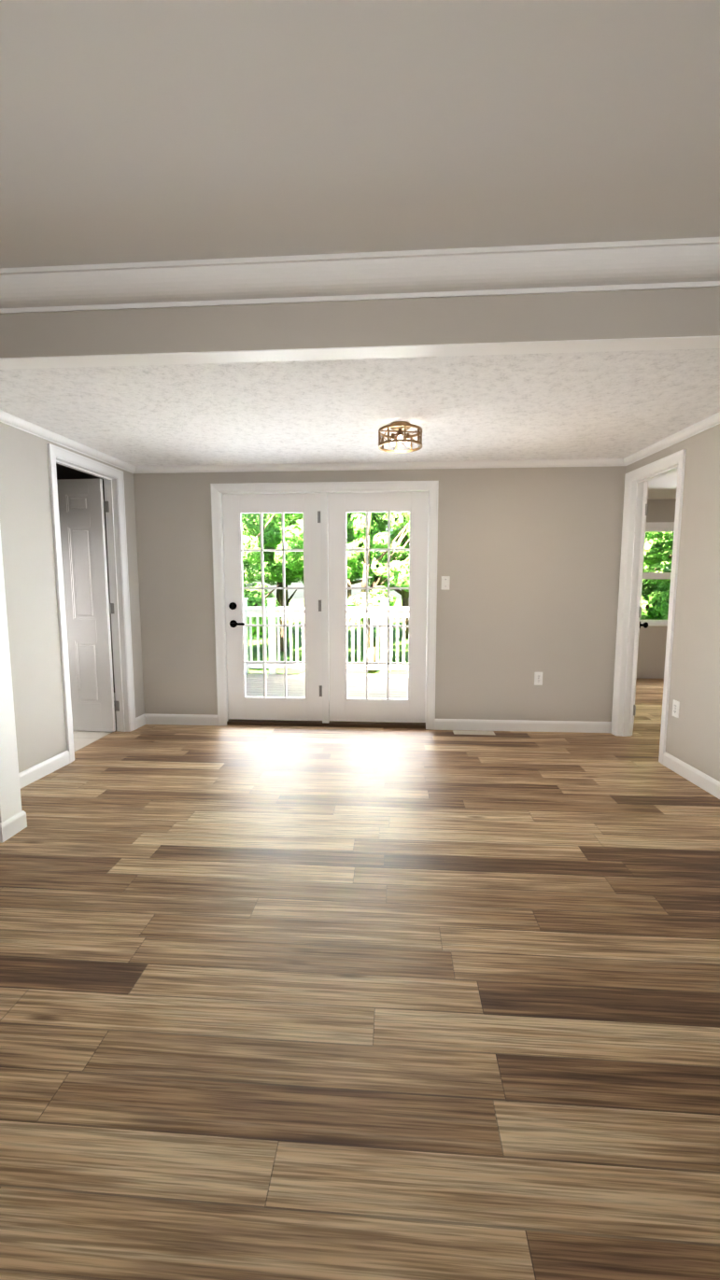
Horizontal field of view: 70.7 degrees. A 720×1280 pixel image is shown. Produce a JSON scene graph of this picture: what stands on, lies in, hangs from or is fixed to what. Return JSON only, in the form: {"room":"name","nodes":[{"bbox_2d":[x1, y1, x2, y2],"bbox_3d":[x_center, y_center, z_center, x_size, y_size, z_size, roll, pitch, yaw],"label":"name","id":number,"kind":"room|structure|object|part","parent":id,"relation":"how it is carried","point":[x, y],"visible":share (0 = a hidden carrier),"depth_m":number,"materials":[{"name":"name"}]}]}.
{"room":"empty living room","nodes":[
{"label":"empty living room","id":0,"kind":"room"},
{"bbox_2d":[0,421,144,773],"bbox_3d":[-2.148,-0.513,3.564,0.115,2.800,2.185,1,6,7],"label":"wall","id":1,"kind":"structure","parent":0,"point":[29,570],"depth_m":3.31,"materials":[{"name":"beige paint"}]},
{"bbox_2d":[0,820,8,843],"bbox_3d":[-2.508,0.955,2.578,1.464,0.097,0.014,0,6,4],"label":"baseboard","id":2,"kind":"structure","parent":1,"relation":"attached to","point":[4,836],"depth_m":2.54,"materials":[{"name":"white wood"}]},
{"bbox_2d":[6,810,27,830],"bbox_3d":[-1.997,0.942,2.697,0.461,0.097,0.014,0,6,4],"label":"baseboard","id":3,"kind":"structure","parent":1,"relation":"attached to","point":[13,825],"depth_m":2.63,"materials":[{"name":"white wood"}]},
{"bbox_2d":[0,409,135,473],"bbox_3d":[-2.071,-1.369,3.428,0.046,0.050,2.020,1,6,6],"label":"crown molding","id":4,"kind":"structure","parent":1,"relation":"attached to","point":[8,419],"depth_m":3.49,"materials":[{"name":"white wood"}]},
{"bbox_2d":[18,714,145,788],"bbox_3d":[-2.090,0.837,3.648,0.014,0.097,2.070,1,6,7],"label":"baseboard","id":5,"kind":"structure","parent":1,"relation":"attached to","point":[38,771],"depth_m":3.42,"materials":[{"name":"white wood"}]},
{"bbox_2d":[56,478,119,731],"bbox_3d":[-2.461,-0.271,4.336,0.749,2.133,0.049,1,6,6],"label":"door leaf","id":6,"kind":"structure","parent":1,"relation":"in","point":[85,570],"depth_m":4.29,"materials":[{"name":"white paint"}]},
{"bbox_3d":[-2.125,-0.268,4.314,0.076,1.783,0.018,1,6,6],"label":"left door hinges","id":7,"kind":"part","parent":6,"relation":"part of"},
{"bbox_2d":[56,463,103,489],"bbox_3d":[-3.741,-1.635,4.158,3.353,0.200,3.300,0,6,4],"label":"ceiling","id":8,"kind":"structure","parent":0,"point":[64,472],"depth_m":4.99,"materials":[{"name":"paint"}]},
{"bbox_2d":[102,489,114,692],"bbox_3d":[-3.644,-0.777,5.960,3.518,2.800,0.100,0,6,4],"label":"wall","id":9,"kind":"structure","parent":0,"point":[108,594],"depth_m":5.88,"materials":[{"name":"paint"}]},
{"bbox_2d":[0,286,719,357],"bbox_3d":[0.187,-1.513,2.185,3.958,0.510,0.110,0,6,4],"label":"ceiling beam","id":10,"kind":"structure","parent":0,"point":[606,315],"depth_m":2.16,"materials":[{"name":"beige paint"}]},
{"bbox_2d":[0,529,21,822],"bbox_3d":[-1.784,-0.138,2.486,0.004,2.290,0.138,0,6,4],"label":"trim","id":11,"kind":"structure","parent":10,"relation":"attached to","point":[10,802],"depth_m":2.56,"materials":[{"name":"white wood"}]},
{"bbox_2d":[0,237,719,313],"bbox_3d":[0.151,-1.495,2.081,6.800,0.125,0.105,0,6,4],"label":"crown molding","id":12,"kind":"structure","parent":10,"relation":"attached to","point":[617,265],"depth_m":2.08,"materials":[{"name":"white wood"}]},
{"bbox_2d":[0,335,719,369],"bbox_3d":[0.187,-1.258,2.213,3.958,0.004,0.108,0,6,4],"label":"beam underside","id":13,"kind":"structure","parent":10,"relation":"attached to","point":[429,350],"depth_m":2.22,"materials":[{"name":"white paint"}]},
{"bbox_2d":[0,348,719,465],"bbox_3d":[0.045,-1.477,3.273,4.624,0.200,2.020,0,6,4],"label":"ceiling","id":14,"kind":"structure","parent":0,"point":[598,405],"depth_m":2.89,"materials":[{"name":"paint"}]},
{"bbox_2d":[378,421,421,452],"bbox_3d":[0.257,-1.302,3.237,0.280,0.141,0.280,0,6,4],"label":"ceiling light fixture","id":15,"kind":"object","parent":14,"relation":"attached to","point":[400,428],"visible":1,"depth_m":3.21,"materials":[{"name":"brown metal"}]},
{"bbox_2d":[0,0,719,267],"bbox_3d":[-0.017,-1.384,-0.408,6.800,0.200,5.090,0,6,4],"label":"ceiling","id":16,"kind":"structure","parent":0,"point":[139,131],"depth_m":1.47,"materials":[{"name":"white paint"}]},
{"bbox_2d":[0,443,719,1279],"bbox_3d":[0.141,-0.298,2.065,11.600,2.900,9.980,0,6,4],"label":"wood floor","id":17,"kind":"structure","parent":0,"point":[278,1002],"depth_m":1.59,"materials":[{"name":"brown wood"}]},
{"bbox_3d":[-2.106,-0.264,3.957,0.149,2.218,0.861,1,6,7],"label":"trim casing","id":18,"kind":"part","parent":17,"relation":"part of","materials":[{"name":"white wood"}]},
{"bbox_3d":[-2.106,-0.237,3.960,0.117,2.165,0.755,1,6,7],"label":"jamb frame","id":19,"kind":"part","parent":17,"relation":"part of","materials":[{"name":"white wood"}]},
{"bbox_3d":[-0.310,-0.265,4.516,1.864,2.097,0.136,0,6,4],"label":"jamb frame","id":20,"kind":"part","parent":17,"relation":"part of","materials":[{"name":"white wood"}]},
{"bbox_3d":[1.713,-0.410,5.628,5.841,2.142,2.677,0,6,4],"label":"trim casing","id":21,"kind":"part","parent":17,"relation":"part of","materials":[{"name":"white wood"}]},
{"bbox_2d":[452,730,495,735],"bbox_3d":[0.985,0.801,4.387,0.350,0.006,0.110,0,6,4],"label":"air vent register","id":22,"kind":"object","parent":17,"relation":"on","point":[457,732],"visible":1,"depth_m":4.38,"materials":[{"name":"beige metal"}]},
{"bbox_3d":[2.231,-0.206,3.876,0.117,2.120,0.654,0,6,1],"label":"jamb frame","id":23,"kind":"part","parent":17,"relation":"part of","materials":[{"name":"white wood"}]},
{"bbox_3d":[2.231,-0.232,3.873,0.149,2.173,0.760,0,6,1],"label":"trim casing","id":24,"kind":"part","parent":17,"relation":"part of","materials":[{"name":"white wood"}]},
{"bbox_2d":[133,465,625,721],"bbox_3d":[0.103,-0.610,4.441,4.396,2.800,0.115,0,6,4],"label":"wall","id":25,"kind":"structure","parent":0,"point":[528,561],"depth_m":4.36,"materials":[{"name":"beige paint"}]},
{"bbox_2d":[144,713,217,725],"bbox_3d":[-1.629,0.728,4.641,0.702,0.097,0.014,0,6,4],"label":"baseboard","id":26,"kind":"structure","parent":25,"relation":"attached to","point":[150,718],"depth_m":4.63,"materials":[{"name":"white wood"}]},
{"bbox_2d":[222,492,322,720],"bbox_3d":[-0.760,-0.273,4.547,0.897,2.019,0.058,0,6,4],"label":"door leaf","id":27,"kind":"structure","parent":25,"relation":"in","point":[242,705],"depth_m":4.53,"materials":[{"name":"white paint"}]},
{"bbox_3d":[-0.342,-0.304,4.492,0.056,1.640,0.014,0,6,4],"label":"french door hinges","id":28,"kind":"part","parent":27,"relation":"part of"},
{"bbox_2d":[228,516,408,698],"bbox_3d":[-0.367,-0.289,4.486,1.614,1.670,0.085,0,6,4],"label":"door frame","id":29,"kind":"structure","parent":25,"relation":"attached to","point":[232,623],"depth_m":4.54,"materials":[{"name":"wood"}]},
{"bbox_3d":[-1.099,-0.222,4.530,0.148,0.226,0.060,0,6,4],"label":"handle","id":30,"kind":"part","parent":29,"relation":"part of","materials":[{"name":"black"}]},
{"bbox_2d":[226,718,425,728],"bbox_3d":[-0.308,0.755,4.655,1.804,0.040,0.163,0,6,4],"label":"french door sill","id":31,"kind":"structure","parent":25,"relation":"attached to","point":[330,724],"depth_m":4.58,"materials":[{"name":"brown metal"}]},
{"bbox_2d":[327,492,428,722],"bbox_3d":[0.156,-0.267,4.492,0.864,2.019,0.044,0,6,4],"label":"door leaf","id":32,"kind":"structure","parent":25,"relation":"in","point":[411,709],"depth_m":4.47,"materials":[{"name":"white paint"}]},
{"bbox_2d":[133,458,625,473],"bbox_3d":[0.098,-1.461,4.266,4.166,0.050,0.046,0,6,4],"label":"crown molding","id":33,"kind":"structure","parent":25,"relation":"attached to","point":[601,462],"depth_m":4.25,"materials":[{"name":"white wood"}]},
{"bbox_2d":[440,576,450,590],"bbox_3d":[0.732,-0.489,4.345,0.070,0.115,0.016,0,6,4],"label":"light switch","id":34,"kind":"object","parent":25,"relation":"attached to","point":[444,584],"visible":1,"depth_m":4.35,"materials":[{"name":"white plastic"}]},
{"bbox_2d":[434,718,611,732],"bbox_3d":[1.413,0.750,4.436,1.532,0.097,0.014,0,6,4],"label":"baseboard","id":35,"kind":"structure","parent":25,"relation":"attached to","point":[575,726],"depth_m":4.43,"materials":[{"name":"white wood"}]},
{"bbox_2d":[534,672,542,685],"bbox_3d":[1.543,0.332,4.384,0.070,0.115,0.009,0,6,4],"label":"outlet","id":36,"kind":"object","parent":25,"relation":"attached to","point":[537,681],"visible":1,"depth_m":4.38,"materials":[{"name":"white plastic"}]},
{"bbox_2d":[636,625,667,678],"bbox_3d":[4.197,0.152,6.929,0.950,0.740,0.115,0,6,4],"label":"wall","id":37,"kind":"structure","parent":0,"point":[652,652],"depth_m":6.89,"materials":[{"name":"beige paint"}]},
{"bbox_2d":[639,526,674,626],"bbox_3d":[4.197,-0.850,6.803,1.050,1.320,0.145,0,6,4],"label":"window","id":38,"kind":"structure","parent":37,"relation":"in","point":[656,575],"depth_m":6.79,"materials":[{"name":"white"}]},
{"bbox_2d":[646,498,675,521],"bbox_3d":[4.197,-1.885,6.704,0.950,0.760,0.115,0,6,4],"label":"wall","id":39,"kind":"structure","parent":0,"point":[661,510],"depth_m":6.68,"materials":[{"name":"beige paint"}]},
{"bbox_2d":[646,469,677,499],"bbox_3d":[4.135,-1.692,4.312,3.751,0.200,4.680,0,6,4],"label":"ceiling","id":40,"kind":"structure","parent":0,"point":[664,486],"depth_m":5.83,"materials":[{"name":"white paint"}]},
{"bbox_2d":[616,677,719,806],"bbox_3d":[4.157,0.826,4.646,3.916,0.100,4.795,0,6,4],"label":"floor","id":41,"kind":"structure","parent":0,"point":[644,738],"depth_m":4.64,"materials":[{"name":"brown wood"}]},
{"bbox_2d":[625,423,719,781],"bbox_3d":[2.225,-0.478,3.243,0.115,2.800,2.243,0,6,1],"label":"wall","id":42,"kind":"structure","parent":0,"point":[693,735],"depth_m":3.25,"materials":[{"name":"beige paint"}]},
{"bbox_2d":[628,481,647,735],"bbox_3d":[2.429,-0.258,4.420,0.050,2.088,0.648,4,7,29],"label":"door leaf","id":43,"kind":"structure","parent":42,"relation":"in","point":[639,597],"depth_m":4.19,"materials":[{"name":"white paint"}]},
{"bbox_3d":[2.301,-0.229,4.165,0.018,1.738,0.076,4,7,29],"label":"right door hinges","id":44,"kind":"part","parent":43,"relation":"part of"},
{"bbox_2d":[639,621,647,628],"bbox_3d":[2.547,-0.139,4.659,0.173,0.064,0.064,4,7,29],"label":"door knob","id":45,"kind":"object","parent":43,"relation":"attached to","point":[644,625],"depth_m":4.62,"materials":[{"name":"black metal"}]},
{"bbox_2d":[623,411,719,465],"bbox_3d":[2.145,-1.335,3.121,0.046,0.050,2.070,0,6,1],"label":"crown molding","id":46,"kind":"structure","parent":42,"relation":"attached to","point":[707,423],"depth_m":3.44,"materials":[{"name":"white wood"}]},
{"bbox_2d":[672,699,679,717],"bbox_3d":[2.165,0.472,3.481,0.009,0.115,0.070,0,6,1],"label":"outlet","id":47,"kind":"object","parent":42,"relation":"attached to","point":[676,703],"visible":1,"depth_m":3.47,"materials":[{"name":"white plastic"}]},
{"bbox_2d":[662,751,719,799],"bbox_3d":[2.157,0.915,2.942,0.014,0.097,1.366,0,6,1],"label":"baseboard","id":48,"kind":"structure","parent":42,"relation":"attached to","point":[709,784],"depth_m":3.29,"materials":[{"name":"white wood"}]},
{"label":"outside","id":49,"kind":"structure","parent":0,"visible":0},
{"bbox_2d":[248,598,407,675],"bbox_3d":[1.348,-0.366,20.035,80.000,0.200,80.000,0,6,4],"label":"ground","id":50,"kind":"structure","parent":49,"point":[296,602],"depth_m":14.36,"materials":[{"name":"green plant"}]},
{"bbox_2d":[241,513,254,563],"bbox_3d":[-4.899,-3.852,15.510,5.441,7.768,5.440,0,6,4],"label":"tree","id":51,"kind":"object","parent":50,"relation":"on","point":[244,520],"depth_m":13.85,"materials":[{"name":"green plant"}]},
{"bbox_2d":[241,514,303,639],"bbox_3d":[-2.443,-1.457,9.823,3.490,4.255,2.912,0,6,4],"label":"tree","id":52,"kind":"object","parent":50,"relation":"on","point":[251,556],"depth_m":9.79,"materials":[{"name":"green plant"}]},
{"bbox_2d":[241,512,375,651],"bbox_3d":[-2.069,-3.081,12.761,4.890,6.812,5.185,0,6,4],"label":"tree","id":53,"kind":"object","parent":50,"relation":"on","point":[274,569],"depth_m":12.08,"materials":[{"name":"green plant"}]},
{"bbox_2d":[270,513,377,583],"bbox_3d":[-0.677,-1.905,9.915,2.071,5.103,2.237,0,6,4],"label":"tree","id":54,"kind":"object","parent":50,"relation":"on","point":[292,543],"depth_m":9.38,"materials":[{"name":"green plant"}]},
{"bbox_2d":[243,597,408,699],"bbox_3d":[0.204,0.305,6.045,4.130,1.530,2.754,0,6,4],"label":"deck","id":55,"kind":"object","parent":50,"relation":"on","point":[357,683],"depth_m":7.30,"materials":[{"name":"white wood"}]},
{"bbox_2d":[298,514,397,618],"bbox_3d":[-1.035,-7.856,23.679,7.844,13.959,8.824,0,6,4],"label":"tree","id":56,"kind":"object","parent":50,"relation":"on","point":[348,584],"depth_m":24.36,"materials":[{"name":"green plant"}]},
{"bbox_2d":[346,512,409,673],"bbox_3d":[0.016,-1.165,9.738,2.064,3.693,1.928,0,6,4],"label":"tree","id":57,"kind":"object","parent":50,"relation":"on","point":[377,569],"depth_m":9.62,"materials":[{"name":"green plant"}]},
{"bbox_2d":[347,511,409,638],"bbox_3d":[1.390,-4.476,15.958,5.875,8.907,6.007,0,6,4],"label":"tree","id":58,"kind":"object","parent":50,"relation":"on","point":[399,521],"depth_m":14.67,"materials":[{"name":"green plant"}]},
{"bbox_2d":[393,521,409,591],"bbox_3d":[1.972,-1.052,9.307,2.697,3.556,2.680,0,6,4],"label":"tree","id":59,"kind":"object","parent":50,"relation":"on","point":[404,573],"depth_m":8.99,"materials":[{"name":"green plant"}]},
{"bbox_2d":[639,532,673,619],"bbox_3d":[5.069,-1.312,9.029,3.500,4.142,3.114,0,6,4],"label":"tree","id":60,"kind":"object","parent":50,"relation":"on","point":[653,608],"depth_m":8.74,"materials":[{"name":"green plant"}]},
{"bbox_2d":[641,547,672,603],"bbox_3d":[6.437,-1.706,9.397,3.290,4.825,2.894,0,6,4],"label":"tree","id":61,"kind":"object","parent":50,"relation":"on","point":[668,559],"depth_m":8.93,"materials":[{"name":"green plant"}]}
]}

